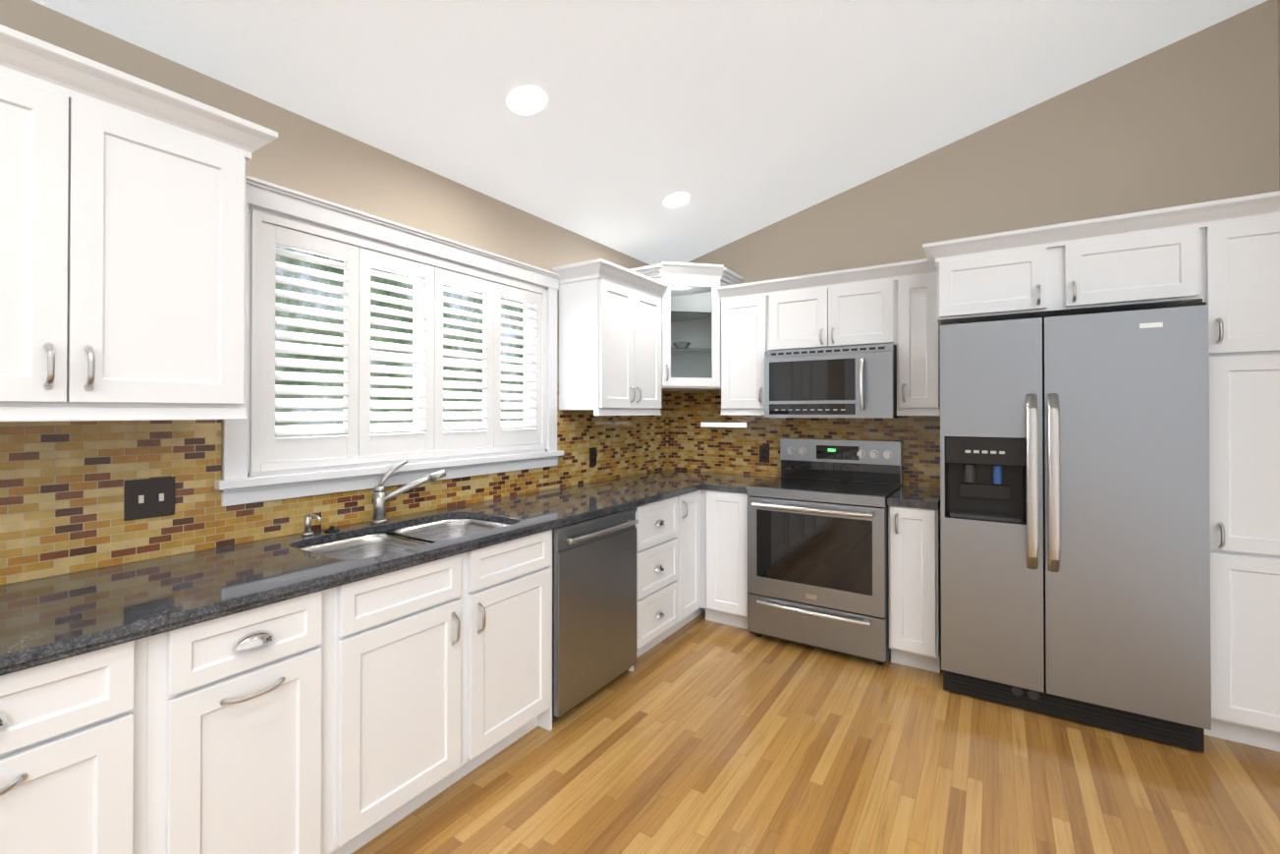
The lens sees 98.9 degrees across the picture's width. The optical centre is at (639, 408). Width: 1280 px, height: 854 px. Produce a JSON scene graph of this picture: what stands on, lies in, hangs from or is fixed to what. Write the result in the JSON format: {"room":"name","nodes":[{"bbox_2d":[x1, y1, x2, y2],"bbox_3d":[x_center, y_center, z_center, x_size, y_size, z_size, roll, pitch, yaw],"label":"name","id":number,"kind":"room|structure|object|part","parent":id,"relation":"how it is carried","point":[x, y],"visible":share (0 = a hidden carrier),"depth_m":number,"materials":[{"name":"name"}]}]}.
{"room":"kitchen","nodes":[
{"label":"kitchen","id":0,"kind":"room"},
{"bbox_2d":[0,0,662,586],"bbox_3d":[-1.756,0.150,1.468,0.150,2.560,7.000,0,0,33],"label":"wall","id":1,"kind":"structure","parent":0,"point":[305,155],"depth_m":2.20,"materials":[{"name":"beige paint"}]},
{"bbox_2d":[0,24,259,413],"bbox_3d":[-1.508,-0.422,1.406,0.313,0.838,0.760,0,0,33],"label":"upper cabinet","id":2,"kind":"object","parent":1,"relation":"attached to","point":[122,243],"depth_m":1.39,"materials":[{"name":"white paint"}]},
{"bbox_2d":[0,383,667,585],"bbox_3d":[-0.982,0.159,2.516,0.007,0.624,4.400,0,0,33],"label":"backsplash","id":3,"kind":"structure","parent":1,"relation":"attached to","point":[62,497],"depth_m":1.73,"materials":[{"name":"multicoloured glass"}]},
{"bbox_2d":[124,476,174,520],"bbox_3d":[-1.506,0.276,1.687,0.014,0.120,0.120,0,0,33],"label":"switch plate","id":4,"kind":"object","parent":3,"relation":"attached to","point":[148,497],"visible":1,"depth_m":1.69,"materials":[{"name":"grey plastic"}]},
{"bbox_2d":[589,446,596,466],"bbox_3d":[-0.304,0.313,3.548,0.007,0.120,0.072,0,0,33],"label":"electrical outlet","id":5,"kind":"object","parent":3,"relation":"attached to","point":[592,456],"visible":1,"depth_m":3.54,"materials":[{"name":"grey plastic"}]},
{"bbox_2d":[214,174,563,505],"bbox_3d":[-1.003,-0.231,2.585,0.200,1.132,1.730,0,0,33],"label":"window","id":6,"kind":"structure","parent":1,"relation":"in","point":[260,463],"depth_m":2.31,"materials":[{"name":"white paint"}]},
{"bbox_3d":[-0.939,0.290,2.543,0.050,0.090,1.725,0,0,33],"label":"sill","id":7,"kind":"part","parent":6,"relation":"part of","materials":[{"name":"white paint"}]},
{"bbox_2d":[554,260,664,413],"bbox_3d":[-0.168,-0.409,3.474,0.313,0.838,0.688,0,0,33],"label":"upper cabinet","id":8,"kind":"object","parent":1,"relation":"attached to","point":[611,316],"depth_m":3.24,"materials":[{"name":"white paint"}]},
{"bbox_2d":[656,268,723,382],"bbox_3d":[0.348,-0.546,3.726,0.300,0.684,0.300,0,0,33],"label":"upper cabinet","id":9,"kind":"object","parent":1,"relation":"attached to","point":[693,297],"depth_m":3.77,"materials":[{"name":"white paint"}]},
{"bbox_3d":[0.302,-0.517,3.938,0.562,0.630,0.562,0,0,33],"label":"corner glass","id":10,"kind":"part","parent":9,"relation":"part of","materials":[{"name":"clear glass"}]},
{"bbox_2d":[31,0,1267,265],"bbox_3d":[-0.300,-1.594,0.535,3.620,1.030,7.300,0,0,33],"label":"ceiling","id":11,"kind":"structure","parent":0,"point":[735,120],"depth_m":2.38,"materials":[{"name":"white paint"}]},
{"bbox_2d":[506,85,547,114],"bbox_3d":[-0.461,-1.254,2.234,0.159,0.043,0.164,0,0,33],"label":"recessed light","id":12,"kind":"object","parent":11,"relation":"in","point":[527,100],"visible":1,"depth_m":2.23,"materials":[{"name":"white"}]},
{"bbox_2d":[663,192,689,207],"bbox_3d":[0.219,-1.247,3.283,0.159,0.043,0.164,0,0,33],"label":"recessed light","id":13,"kind":"object","parent":11,"relation":"in","point":[676,199],"visible":1,"depth_m":3.28,"materials":[{"name":"white"}]},
{"bbox_2d":[351,611,1279,853],"bbox_3d":[-0.300,1.394,0.516,3.620,0.060,7.300,0,0,33],"label":"floor","id":14,"kind":"structure","parent":0,"point":[699,734],"depth_m":2.04,"materials":[{"name":"brown wood"}]},
{"bbox_2d":[0,691,165,853],"bbox_3d":[-1.480,0.930,1.170,0.608,0.875,0.509,0,0,33],"label":"base cabinet","id":15,"kind":"object","parent":14,"relation":"on","point":[91,784],"depth_m":1.14,"materials":[{"name":"white paint"}]},
{"bbox_2d":[161,628,349,853],"bbox_3d":[-1.226,0.933,1.562,0.608,0.875,0.424,0,0,33],"label":"base cabinet","id":16,"kind":"object","parent":14,"relation":"on","point":[344,690],"depth_m":1.41,"materials":[{"name":"white paint"}]},
{"bbox_2d":[0,469,778,742],"bbox_3d":[-0.587,0.489,2.250,0.933,0.039,4.388,0,0,33],"label":"countertop","id":17,"kind":"structure","parent":16,"relation":"on","point":[75,645],"depth_m":1.47,"materials":[{"name":"black stone"}]},
{"bbox_2d":[298,513,345,534],"bbox_3d":[-1.175,0.427,2.045,0.110,0.082,0.133,0,0,33],"label":"faucet","id":18,"kind":"object","parent":17,"relation":"on","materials":[{"name":"silver metal"}]},
{"bbox_2d":[365,459,445,522],"bbox_3d":[-0.976,0.343,2.320,0.164,0.255,0.272,0,0,33],"label":"faucet","id":19,"kind":"object","parent":17,"relation":"on","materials":[{"name":"silver metal"}]},
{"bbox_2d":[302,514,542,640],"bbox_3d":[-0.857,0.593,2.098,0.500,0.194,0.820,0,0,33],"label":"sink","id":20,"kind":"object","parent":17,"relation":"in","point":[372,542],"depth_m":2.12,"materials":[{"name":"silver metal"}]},
{"bbox_2d":[552,507,638,723],"bbox_3d":[-0.423,0.947,2.750,0.660,0.862,0.614,0,0,33],"label":"dishwasher","id":21,"kind":"object","parent":14,"relation":"on","point":[594,605],"visible":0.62,"depth_m":2.53,"materials":[{"name":"grey metal"}]},
{"bbox_2d":[546,514,683,670],"bbox_3d":[-0.150,0.944,3.223,0.608,0.875,0.472,0,0,33],"label":"base cabinet","id":22,"kind":"object","parent":14,"relation":"on","point":[660,547],"depth_m":3.05,"materials":[{"name":"white paint"}]},
{"bbox_2d":[683,510,703,624],"bbox_3d":[0.055,0.946,3.539,0.608,0.875,0.281,0,0,33],"label":"base cabinet","id":23,"kind":"object","parent":14,"relation":"on","point":[694,523],"depth_m":3.43,"materials":[{"name":"white paint"}]},
{"bbox_2d":[703,495,749,628],"bbox_3d":[0.686,0.946,3.674,0.344,0.875,0.608,0,0,33],"label":"base cabinet","id":24,"kind":"object","parent":14,"relation":"on","point":[725,525],"depth_m":3.42,"materials":[{"name":"white paint"}]},
{"bbox_2d":[745,438,902,665],"bbox_3d":[1.119,0.793,3.313,0.764,1.177,0.741,0,0,33],"label":"range","id":25,"kind":"object","parent":14,"relation":"on","point":[817,545],"visible":0.96,"depth_m":3.10,"materials":[{"name":"grey metal"}]},
{"bbox_2d":[887,487,941,672],"bbox_3d":[1.578,0.943,3.096,0.234,0.875,0.608,0,0,33],"label":"base cabinet","id":26,"kind":"object","parent":14,"relation":"on","point":[914,513],"depth_m":2.85,"materials":[{"name":"white paint"}]},
{"bbox_2d":[940,301,1211,752],"bbox_3d":[2.010,0.484,2.662,0.914,1.787,0.869,0,0,33],"label":"refrigerator","id":27,"kind":"object","parent":14,"relation":"on","point":[1075,539],"visible":1,"depth_m":2.32,"materials":[{"name":"grey metal"}]},
{"bbox_2d":[1197,190,1279,751],"bbox_3d":[2.653,0.270,2.398,0.396,2.210,0.618,0,0,33],"label":"tall cabinet","id":28,"kind":"object","parent":14,"relation":"on","point":[1221,257],"depth_m":2.19,"materials":[{"name":"white paint"}]},
{"bbox_2d":[666,0,1279,473],"bbox_3d":[1.644,-0.288,3.527,3.620,3.463,0.150,0,0,33],"label":"wall","id":29,"kind":"structure","parent":0,"point":[1189,120],"depth_m":2.96,"materials":[{"name":"beige paint"}]},
{"bbox_2d":[715,279,770,413],"bbox_3d":[0.774,-0.406,3.802,0.338,0.838,0.313,0,0,33],"label":"upper cabinet","id":30,"kind":"object","parent":29,"relation":"attached to","point":[746,306],"depth_m":3.67,"materials":[{"name":"white paint"}]},
{"bbox_2d":[667,389,940,487],"bbox_3d":[1.040,0.320,3.820,1.966,0.930,0.007,0,0,33],"label":"backsplash","id":31,"kind":"structure","parent":29,"relation":"attached to","point":[693,444],"depth_m":3.93,"materials":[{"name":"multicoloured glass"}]},
{"bbox_2d":[700,421,749,427],"bbox_3d":[0.625,0.122,4.066,0.380,0.040,0.032,0,0,33],"label":"under-cabinet light","id":32,"kind":"object","parent":31,"relation":"attached to","point":[721,424],"visible":0.98,"depth_m":4.06,"materials":[{"name":"white paint"}]},
{"bbox_2d":[759,445,769,462],"bbox_3d":[0.888,0.326,3.910,0.072,0.120,0.007,0,0,33],"label":"electrical outlet","id":33,"kind":"object","parent":31,"relation":"attached to","point":[763,453],"visible":1,"depth_m":3.91,"materials":[{"name":"grey plastic"}]},
{"bbox_2d":[770,262,899,350],"bbox_3d":[1.239,-0.598,3.502,0.770,0.458,0.313,0,0,33],"label":"upper cabinet","id":34,"kind":"object","parent":29,"relation":"attached to","point":[854,306],"depth_m":3.34,"materials":[{"name":"white paint"}]},
{"bbox_2d":[764,343,902,418],"bbox_3d":[1.201,-0.154,3.440,0.756,0.423,0.450,0,0,33],"label":"microwave","id":35,"kind":"object","parent":34,"relation":"attached to","point":[854,381],"visible":1,"depth_m":3.27,"materials":[{"name":"grey metal"}]},
{"bbox_2d":[896,258,940,413],"bbox_3d":[1.658,-0.410,3.229,0.228,0.838,0.313,0,0,33],"label":"upper cabinet","id":36,"kind":"object","parent":29,"relation":"attached to","point":[918,351],"depth_m":3.10,"materials":[{"name":"white paint"}]},
{"bbox_2d":[934,223,1059,325],"bbox_3d":[1.876,-0.641,2.908,0.485,0.380,0.618,0,0,33],"label":"upper cabinet","id":37,"kind":"object","parent":29,"relation":"attached to","point":[1015,274],"depth_m":2.64,"materials":[{"name":"white paint"}]},
{"bbox_2d":[1059,201,1209,316],"bbox_3d":[2.283,-0.643,2.644,0.485,0.380,0.618,0,0,33],"label":"upper cabinet","id":38,"kind":"object","parent":29,"relation":"attached to","point":[1156,258],"depth_m":2.37,"materials":[{"name":"white paint"}]},
{"bbox_2d":[1278,0,1279,190],"bbox_3d":[1.156,-0.300,-0.416,0.150,3.435,7.000,0,0,33],"label":"wall","id":39,"kind":"structure","parent":0,"point":[1279,79],"depth_m":2.56,"materials":[{"name":"beige paint"}]},
{"label":"outside","id":40,"kind":"structure","parent":0,"visible":0},
{"bbox_2d":[275,245,523,438],"bbox_3d":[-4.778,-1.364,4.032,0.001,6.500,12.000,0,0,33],"label":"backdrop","id":41,"kind":"structure","parent":40,"point":[298,262],"depth_m":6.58,"materials":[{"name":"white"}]}
]}

